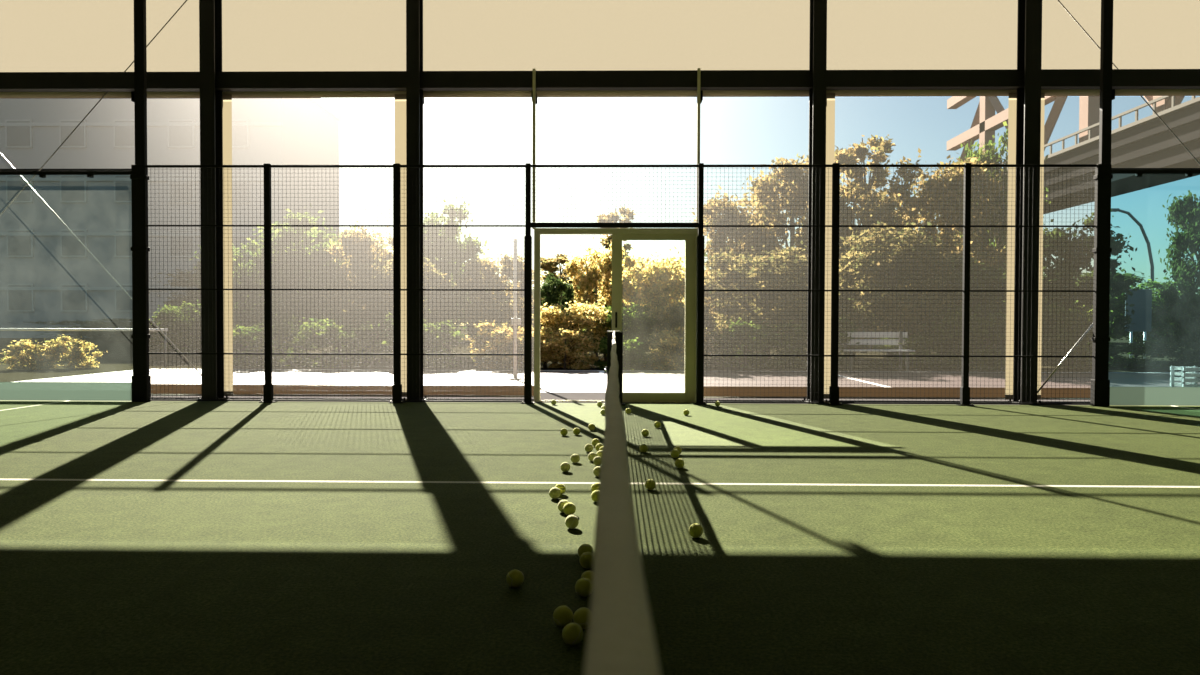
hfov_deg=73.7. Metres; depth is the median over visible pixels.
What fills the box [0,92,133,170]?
screen
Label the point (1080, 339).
rod
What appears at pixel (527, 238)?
fence post
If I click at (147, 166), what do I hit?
mesh fence
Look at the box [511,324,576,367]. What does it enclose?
shrub
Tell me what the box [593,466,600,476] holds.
tennis ball
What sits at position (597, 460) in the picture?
tennis ball
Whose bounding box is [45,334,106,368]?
shrub
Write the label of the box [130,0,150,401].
pole
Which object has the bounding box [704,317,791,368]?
shrub
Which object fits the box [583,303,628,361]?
broadleaf tree
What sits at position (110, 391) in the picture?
glass
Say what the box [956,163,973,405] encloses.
fence post
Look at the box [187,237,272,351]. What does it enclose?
broadleaf tree
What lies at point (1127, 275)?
broadleaf tree
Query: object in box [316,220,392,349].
broadleaf tree
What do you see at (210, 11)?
steel column
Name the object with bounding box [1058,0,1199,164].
rod
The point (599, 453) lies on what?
tennis ball
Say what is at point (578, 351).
shrub
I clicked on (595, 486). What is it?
tennis ball
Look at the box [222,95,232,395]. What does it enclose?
trim
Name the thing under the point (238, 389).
screen
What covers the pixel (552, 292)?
broadleaf tree
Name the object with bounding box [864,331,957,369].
shrub
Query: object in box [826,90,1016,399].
window frame
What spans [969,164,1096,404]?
mesh fence
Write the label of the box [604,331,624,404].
net post
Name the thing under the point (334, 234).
broadleaf tree
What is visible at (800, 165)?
mesh fence
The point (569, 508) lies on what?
tennis ball
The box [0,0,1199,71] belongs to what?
wall
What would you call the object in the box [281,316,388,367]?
shrub
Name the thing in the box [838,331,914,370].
park bench
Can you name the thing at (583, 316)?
broadleaf tree
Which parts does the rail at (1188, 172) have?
rail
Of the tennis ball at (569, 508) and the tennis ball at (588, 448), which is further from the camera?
the tennis ball at (588, 448)
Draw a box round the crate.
[1170,366,1199,386]
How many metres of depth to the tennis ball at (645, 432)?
7.10 m
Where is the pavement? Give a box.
[25,369,1199,392]
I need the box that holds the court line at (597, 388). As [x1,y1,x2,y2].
[593,371,603,391]
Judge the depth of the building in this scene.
48.38 m
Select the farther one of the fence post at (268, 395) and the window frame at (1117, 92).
the window frame at (1117, 92)
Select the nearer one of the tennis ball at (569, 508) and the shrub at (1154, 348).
the tennis ball at (569, 508)
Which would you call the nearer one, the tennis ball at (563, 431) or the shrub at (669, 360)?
the tennis ball at (563, 431)
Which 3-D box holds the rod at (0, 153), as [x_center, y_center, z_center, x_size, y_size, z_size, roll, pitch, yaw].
[-7.572,-1.931,10.761,4.880,5.359,0.014,0,1,1]
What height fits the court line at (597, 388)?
0.004 m
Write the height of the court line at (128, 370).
0.004 m
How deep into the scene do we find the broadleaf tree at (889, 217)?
23.36 m
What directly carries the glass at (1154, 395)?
on the floor
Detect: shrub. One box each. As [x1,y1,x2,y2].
[0,338,63,369]
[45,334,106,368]
[233,318,310,367]
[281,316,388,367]
[372,313,468,367]
[462,320,542,368]
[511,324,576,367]
[532,328,603,369]
[592,334,653,368]
[641,326,721,369]
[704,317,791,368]
[765,316,867,368]
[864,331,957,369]
[919,304,1057,370]
[1041,298,1113,369]
[1090,338,1198,368]
[1156,326,1199,367]
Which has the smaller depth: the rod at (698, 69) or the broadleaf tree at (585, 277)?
the rod at (698, 69)
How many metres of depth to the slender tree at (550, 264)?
26.78 m
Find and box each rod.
[0,0,186,215]
[0,153,199,373]
[697,68,700,222]
[1037,323,1092,392]
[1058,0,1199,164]
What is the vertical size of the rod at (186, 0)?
5.339 m
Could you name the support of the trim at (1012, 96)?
attached to the steel column at (1029, 25)
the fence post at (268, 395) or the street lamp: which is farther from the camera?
the street lamp
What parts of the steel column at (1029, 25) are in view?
plate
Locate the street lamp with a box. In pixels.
[1111,208,1153,336]
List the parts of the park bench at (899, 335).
leg, leg, leg, leg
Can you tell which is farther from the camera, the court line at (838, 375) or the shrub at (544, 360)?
the shrub at (544, 360)
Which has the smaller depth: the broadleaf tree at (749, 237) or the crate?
the crate
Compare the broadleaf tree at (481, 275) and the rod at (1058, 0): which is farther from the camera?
the broadleaf tree at (481, 275)
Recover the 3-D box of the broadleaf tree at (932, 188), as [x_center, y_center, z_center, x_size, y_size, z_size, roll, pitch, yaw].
[11.219,-2.750,25.698,4.816,6.799,4.722,0,1,-32]
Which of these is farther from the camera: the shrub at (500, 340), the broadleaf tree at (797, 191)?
the broadleaf tree at (797, 191)
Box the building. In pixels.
[0,98,341,337]
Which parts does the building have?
pane, pane, pane, pane, pane, pane, pane, pane, pane, pane, pane, pane, pane, pane, pane, pane, pane, pane, pane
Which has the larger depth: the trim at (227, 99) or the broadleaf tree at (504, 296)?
the broadleaf tree at (504, 296)
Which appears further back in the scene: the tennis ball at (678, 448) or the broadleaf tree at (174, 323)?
the broadleaf tree at (174, 323)
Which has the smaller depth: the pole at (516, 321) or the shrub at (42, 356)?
the pole at (516, 321)
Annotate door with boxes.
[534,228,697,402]
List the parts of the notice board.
leg, leg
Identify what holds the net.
attached to the net post at (619, 335)
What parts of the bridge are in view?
truss post, truss post, handrail, truss post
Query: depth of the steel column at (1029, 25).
10.06 m
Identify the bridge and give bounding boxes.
[947,96,1199,237]
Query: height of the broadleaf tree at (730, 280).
3.049 m
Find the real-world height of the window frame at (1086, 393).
4.087 m
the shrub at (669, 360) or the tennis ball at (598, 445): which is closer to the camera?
the tennis ball at (598, 445)
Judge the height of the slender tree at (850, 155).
7.798 m
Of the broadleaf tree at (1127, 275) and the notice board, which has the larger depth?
the broadleaf tree at (1127, 275)
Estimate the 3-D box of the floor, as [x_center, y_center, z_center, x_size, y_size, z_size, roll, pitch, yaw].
[0.033,1.033,2.059,25.000,0.120,16.080,0,1,1]
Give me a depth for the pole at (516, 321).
14.20 m
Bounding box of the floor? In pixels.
[0,400,1199,674]
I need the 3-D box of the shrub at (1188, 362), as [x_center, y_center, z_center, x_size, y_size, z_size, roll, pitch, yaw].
[13.601,0.191,18.034,1.728,1.152,1.945,0,1,10]
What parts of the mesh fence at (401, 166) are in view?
rail, rail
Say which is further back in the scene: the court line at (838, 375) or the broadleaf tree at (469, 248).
the broadleaf tree at (469, 248)
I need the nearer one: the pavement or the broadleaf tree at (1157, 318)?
the pavement
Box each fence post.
[259,163,277,402]
[389,163,404,402]
[521,163,534,403]
[693,163,706,404]
[826,163,842,404]
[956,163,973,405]
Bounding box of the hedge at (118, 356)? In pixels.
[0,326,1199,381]
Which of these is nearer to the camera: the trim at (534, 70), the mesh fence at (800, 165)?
the mesh fence at (800, 165)
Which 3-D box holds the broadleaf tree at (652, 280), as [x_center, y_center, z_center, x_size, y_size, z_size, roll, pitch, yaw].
[1.341,-0.802,20.023,2.774,3.002,2.625,0,1,-32]
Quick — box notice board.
[1125,289,1151,358]
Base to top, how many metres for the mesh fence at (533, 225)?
0.780 m
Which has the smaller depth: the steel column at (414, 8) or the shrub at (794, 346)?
the steel column at (414, 8)
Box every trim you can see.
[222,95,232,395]
[395,94,423,396]
[532,69,535,228]
[824,93,834,398]
[1005,93,1044,399]
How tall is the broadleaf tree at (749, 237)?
5.232 m
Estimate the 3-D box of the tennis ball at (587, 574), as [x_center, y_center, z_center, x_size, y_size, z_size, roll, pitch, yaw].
[-0.041,0.922,3.046,0.067,0.069,0.067,1,1,26]
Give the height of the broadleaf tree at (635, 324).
1.574 m
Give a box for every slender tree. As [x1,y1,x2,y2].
[541,252,581,309]
[594,206,637,289]
[835,134,895,352]
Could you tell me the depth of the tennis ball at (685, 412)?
8.73 m
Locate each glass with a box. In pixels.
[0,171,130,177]
[0,382,131,400]
[1110,387,1199,404]
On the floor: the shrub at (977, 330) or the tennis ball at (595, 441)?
the tennis ball at (595, 441)
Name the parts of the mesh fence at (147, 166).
rail, rail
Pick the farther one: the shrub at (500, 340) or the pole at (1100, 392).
the shrub at (500, 340)
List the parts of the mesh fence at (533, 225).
rail, rail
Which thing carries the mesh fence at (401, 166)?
on the floor
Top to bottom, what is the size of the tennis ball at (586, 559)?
0.067 m
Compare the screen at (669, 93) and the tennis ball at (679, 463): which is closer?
the tennis ball at (679, 463)
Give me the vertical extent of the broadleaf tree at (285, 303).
4.590 m
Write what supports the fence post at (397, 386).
on the floor
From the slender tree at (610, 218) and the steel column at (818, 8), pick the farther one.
the slender tree at (610, 218)
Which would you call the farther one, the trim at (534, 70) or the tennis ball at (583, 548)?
the trim at (534, 70)
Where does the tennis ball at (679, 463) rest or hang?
on the floor
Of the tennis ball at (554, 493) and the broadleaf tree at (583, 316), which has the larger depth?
the broadleaf tree at (583, 316)
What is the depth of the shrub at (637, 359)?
17.37 m
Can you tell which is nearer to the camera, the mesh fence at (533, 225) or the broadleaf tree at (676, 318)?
the mesh fence at (533, 225)
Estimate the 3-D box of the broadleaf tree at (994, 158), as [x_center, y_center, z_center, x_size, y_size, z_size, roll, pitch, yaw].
[13.184,-3.373,26.828,3.343,8.052,3.181,0,1,15]
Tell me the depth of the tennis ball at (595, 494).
4.50 m
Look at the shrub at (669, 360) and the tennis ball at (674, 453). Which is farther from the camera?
the shrub at (669, 360)
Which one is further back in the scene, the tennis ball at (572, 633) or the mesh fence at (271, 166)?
the mesh fence at (271, 166)
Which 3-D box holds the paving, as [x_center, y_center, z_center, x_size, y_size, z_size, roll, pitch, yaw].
[0.187,0.874,10.856,80.000,0.120,1.520,0,1,1]
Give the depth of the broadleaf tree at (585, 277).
21.69 m
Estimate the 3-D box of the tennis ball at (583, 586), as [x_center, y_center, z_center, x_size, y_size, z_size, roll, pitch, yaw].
[-0.059,0.923,2.961,0.067,0.068,0.067,1,1,29]
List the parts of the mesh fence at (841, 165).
rail, rail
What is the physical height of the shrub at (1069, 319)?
1.654 m
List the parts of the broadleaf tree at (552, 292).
crown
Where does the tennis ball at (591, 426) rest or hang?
on the floor
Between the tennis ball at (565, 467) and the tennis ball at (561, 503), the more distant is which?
the tennis ball at (565, 467)
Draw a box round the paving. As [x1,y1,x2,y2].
[43,392,1199,405]
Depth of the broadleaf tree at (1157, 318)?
28.97 m
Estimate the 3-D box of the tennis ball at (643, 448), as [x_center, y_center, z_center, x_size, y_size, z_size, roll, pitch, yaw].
[0.342,0.865,6.245,0.067,0.068,0.067,0,1,-12]
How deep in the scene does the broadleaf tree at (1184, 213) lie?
17.34 m
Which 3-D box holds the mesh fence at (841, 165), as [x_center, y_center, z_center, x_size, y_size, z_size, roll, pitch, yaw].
[3.732,-0.657,9.926,1.538,2.965,0.030,0,1,1]
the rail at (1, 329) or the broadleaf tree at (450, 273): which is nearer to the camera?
the rail at (1, 329)
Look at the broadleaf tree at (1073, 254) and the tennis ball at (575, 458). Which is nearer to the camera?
the tennis ball at (575, 458)
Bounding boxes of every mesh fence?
[146,165,263,400]
[270,165,392,401]
[400,165,524,401]
[531,165,698,227]
[703,164,832,403]
[838,164,964,403]
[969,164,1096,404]
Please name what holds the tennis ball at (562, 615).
on the floor
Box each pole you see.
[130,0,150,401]
[508,239,521,379]
[1090,0,1112,405]
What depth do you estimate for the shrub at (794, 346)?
17.52 m
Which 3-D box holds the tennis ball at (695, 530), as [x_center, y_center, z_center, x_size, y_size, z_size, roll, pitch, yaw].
[0.452,0.911,3.773,0.067,0.067,0.067,0,1,-1]
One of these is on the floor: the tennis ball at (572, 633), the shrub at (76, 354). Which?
the tennis ball at (572, 633)
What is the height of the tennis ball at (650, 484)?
0.067 m
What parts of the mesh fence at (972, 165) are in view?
rail, rail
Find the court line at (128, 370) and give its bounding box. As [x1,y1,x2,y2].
[16,370,132,381]
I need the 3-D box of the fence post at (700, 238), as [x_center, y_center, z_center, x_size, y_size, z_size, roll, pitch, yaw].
[1.252,-0.665,9.969,0.162,2.995,0.140,0,1,1]
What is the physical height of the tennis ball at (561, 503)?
0.067 m
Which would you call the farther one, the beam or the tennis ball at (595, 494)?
the beam
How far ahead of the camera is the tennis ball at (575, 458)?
5.75 m
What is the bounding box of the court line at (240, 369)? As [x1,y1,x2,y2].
[240,369,1137,372]
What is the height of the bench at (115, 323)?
1.215 m
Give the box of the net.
[584,331,659,674]
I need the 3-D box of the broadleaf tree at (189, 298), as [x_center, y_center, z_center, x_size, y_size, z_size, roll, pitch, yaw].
[-18.277,-1.786,42.370,10.743,4.061,10.109,0,1,-22]
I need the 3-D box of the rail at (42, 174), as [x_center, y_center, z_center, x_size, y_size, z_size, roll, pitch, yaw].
[-6.721,-2.050,10.084,1.654,0.076,0.050,0,1,1]
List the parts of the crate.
corner post, corner post, corner post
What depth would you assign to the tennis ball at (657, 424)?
7.69 m
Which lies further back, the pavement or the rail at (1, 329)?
the rail at (1, 329)
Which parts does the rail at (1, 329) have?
handrail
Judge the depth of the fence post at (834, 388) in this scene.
9.91 m
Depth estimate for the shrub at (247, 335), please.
17.67 m
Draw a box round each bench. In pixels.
[8,318,181,341]
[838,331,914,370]
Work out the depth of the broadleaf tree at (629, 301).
23.10 m
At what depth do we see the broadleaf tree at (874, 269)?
19.22 m
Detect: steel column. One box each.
[198,0,229,398]
[403,0,427,399]
[803,0,826,403]
[1010,0,1041,404]
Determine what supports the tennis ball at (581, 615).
on the floor
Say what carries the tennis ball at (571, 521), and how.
on the floor
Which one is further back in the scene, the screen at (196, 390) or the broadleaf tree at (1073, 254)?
the broadleaf tree at (1073, 254)
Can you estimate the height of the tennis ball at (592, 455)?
0.067 m
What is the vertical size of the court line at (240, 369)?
0.004 m
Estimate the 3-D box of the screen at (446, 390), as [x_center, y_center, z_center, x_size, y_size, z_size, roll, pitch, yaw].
[-1.612,-1.249,10.530,1.560,4.087,0.182,0,1,1]
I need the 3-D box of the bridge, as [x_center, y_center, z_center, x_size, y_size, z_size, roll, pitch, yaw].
[43.230,-14.066,63.140,4.850,28.100,68.266,0,1,1]
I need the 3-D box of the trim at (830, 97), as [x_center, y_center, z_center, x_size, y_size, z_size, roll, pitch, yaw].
[2.911,-1.195,10.386,0.250,3.990,0.001,0,1,1]
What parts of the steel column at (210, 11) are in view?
plate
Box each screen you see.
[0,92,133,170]
[132,92,201,395]
[222,91,405,396]
[423,91,536,396]
[532,90,702,103]
[700,90,808,398]
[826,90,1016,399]
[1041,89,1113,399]
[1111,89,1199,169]
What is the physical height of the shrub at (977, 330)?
1.562 m
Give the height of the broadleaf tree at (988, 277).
2.689 m
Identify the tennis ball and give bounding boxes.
[506,570,523,587]
[549,487,560,498]
[553,605,572,626]
[555,483,565,494]
[558,500,567,512]
[560,428,567,435]
[560,462,569,471]
[562,623,582,644]
[563,502,575,514]
[565,515,578,528]
[571,454,579,462]
[573,428,579,434]
[573,607,589,628]
[575,577,591,596]
[578,544,593,556]
[579,552,593,568]
[581,571,592,581]
[585,444,592,451]
[588,423,594,430]
[588,452,596,460]
[591,483,598,491]
[591,490,598,501]
[592,438,599,446]
[593,456,601,465]
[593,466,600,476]
[595,443,602,450]
[597,450,602,457]
[639,444,647,452]
[641,429,648,436]
[645,479,655,489]
[654,421,660,427]
[671,449,678,457]
[673,446,681,454]
[675,459,683,467]
[683,409,688,415]
[689,523,702,537]
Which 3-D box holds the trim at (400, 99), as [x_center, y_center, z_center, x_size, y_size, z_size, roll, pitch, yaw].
[-2.501,-1.212,10.480,0.375,3.990,0.001,0,1,1]
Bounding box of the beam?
[0,69,1199,91]
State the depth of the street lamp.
35.46 m
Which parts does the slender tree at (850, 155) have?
crown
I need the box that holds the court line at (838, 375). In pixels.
[838,375,888,386]
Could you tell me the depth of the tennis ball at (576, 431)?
7.19 m
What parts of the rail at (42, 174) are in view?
rail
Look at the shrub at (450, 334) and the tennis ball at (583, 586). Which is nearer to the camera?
the tennis ball at (583, 586)
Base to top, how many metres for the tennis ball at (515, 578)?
0.067 m
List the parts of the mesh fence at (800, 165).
rail, rail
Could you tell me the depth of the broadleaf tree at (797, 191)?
25.11 m
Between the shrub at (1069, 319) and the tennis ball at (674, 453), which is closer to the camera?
the tennis ball at (674, 453)
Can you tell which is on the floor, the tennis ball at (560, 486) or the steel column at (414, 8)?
the tennis ball at (560, 486)
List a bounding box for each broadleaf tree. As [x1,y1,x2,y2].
[149,268,309,331]
[149,299,200,359]
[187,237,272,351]
[241,203,352,355]
[288,224,392,350]
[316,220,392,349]
[338,250,471,359]
[423,196,488,353]
[450,273,473,327]
[453,251,544,359]
[457,280,597,336]
[532,297,611,355]
[540,272,577,363]
[561,236,629,356]
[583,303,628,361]
[590,274,682,304]
[598,246,705,351]
[601,300,661,366]
[623,259,669,335]
[642,275,716,315]
[648,299,722,363]
[684,183,806,352]
[704,239,850,362]
[742,149,859,351]
[791,184,927,357]
[839,215,981,362]
[879,148,1006,305]
[895,253,1058,363]
[958,121,1050,346]
[1042,212,1149,363]
[1043,269,1149,294]
[1090,276,1183,342]
[1122,322,1197,341]
[1156,190,1199,371]
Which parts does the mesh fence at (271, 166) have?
rail, rail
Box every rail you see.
[0,328,167,367]
[1111,169,1199,176]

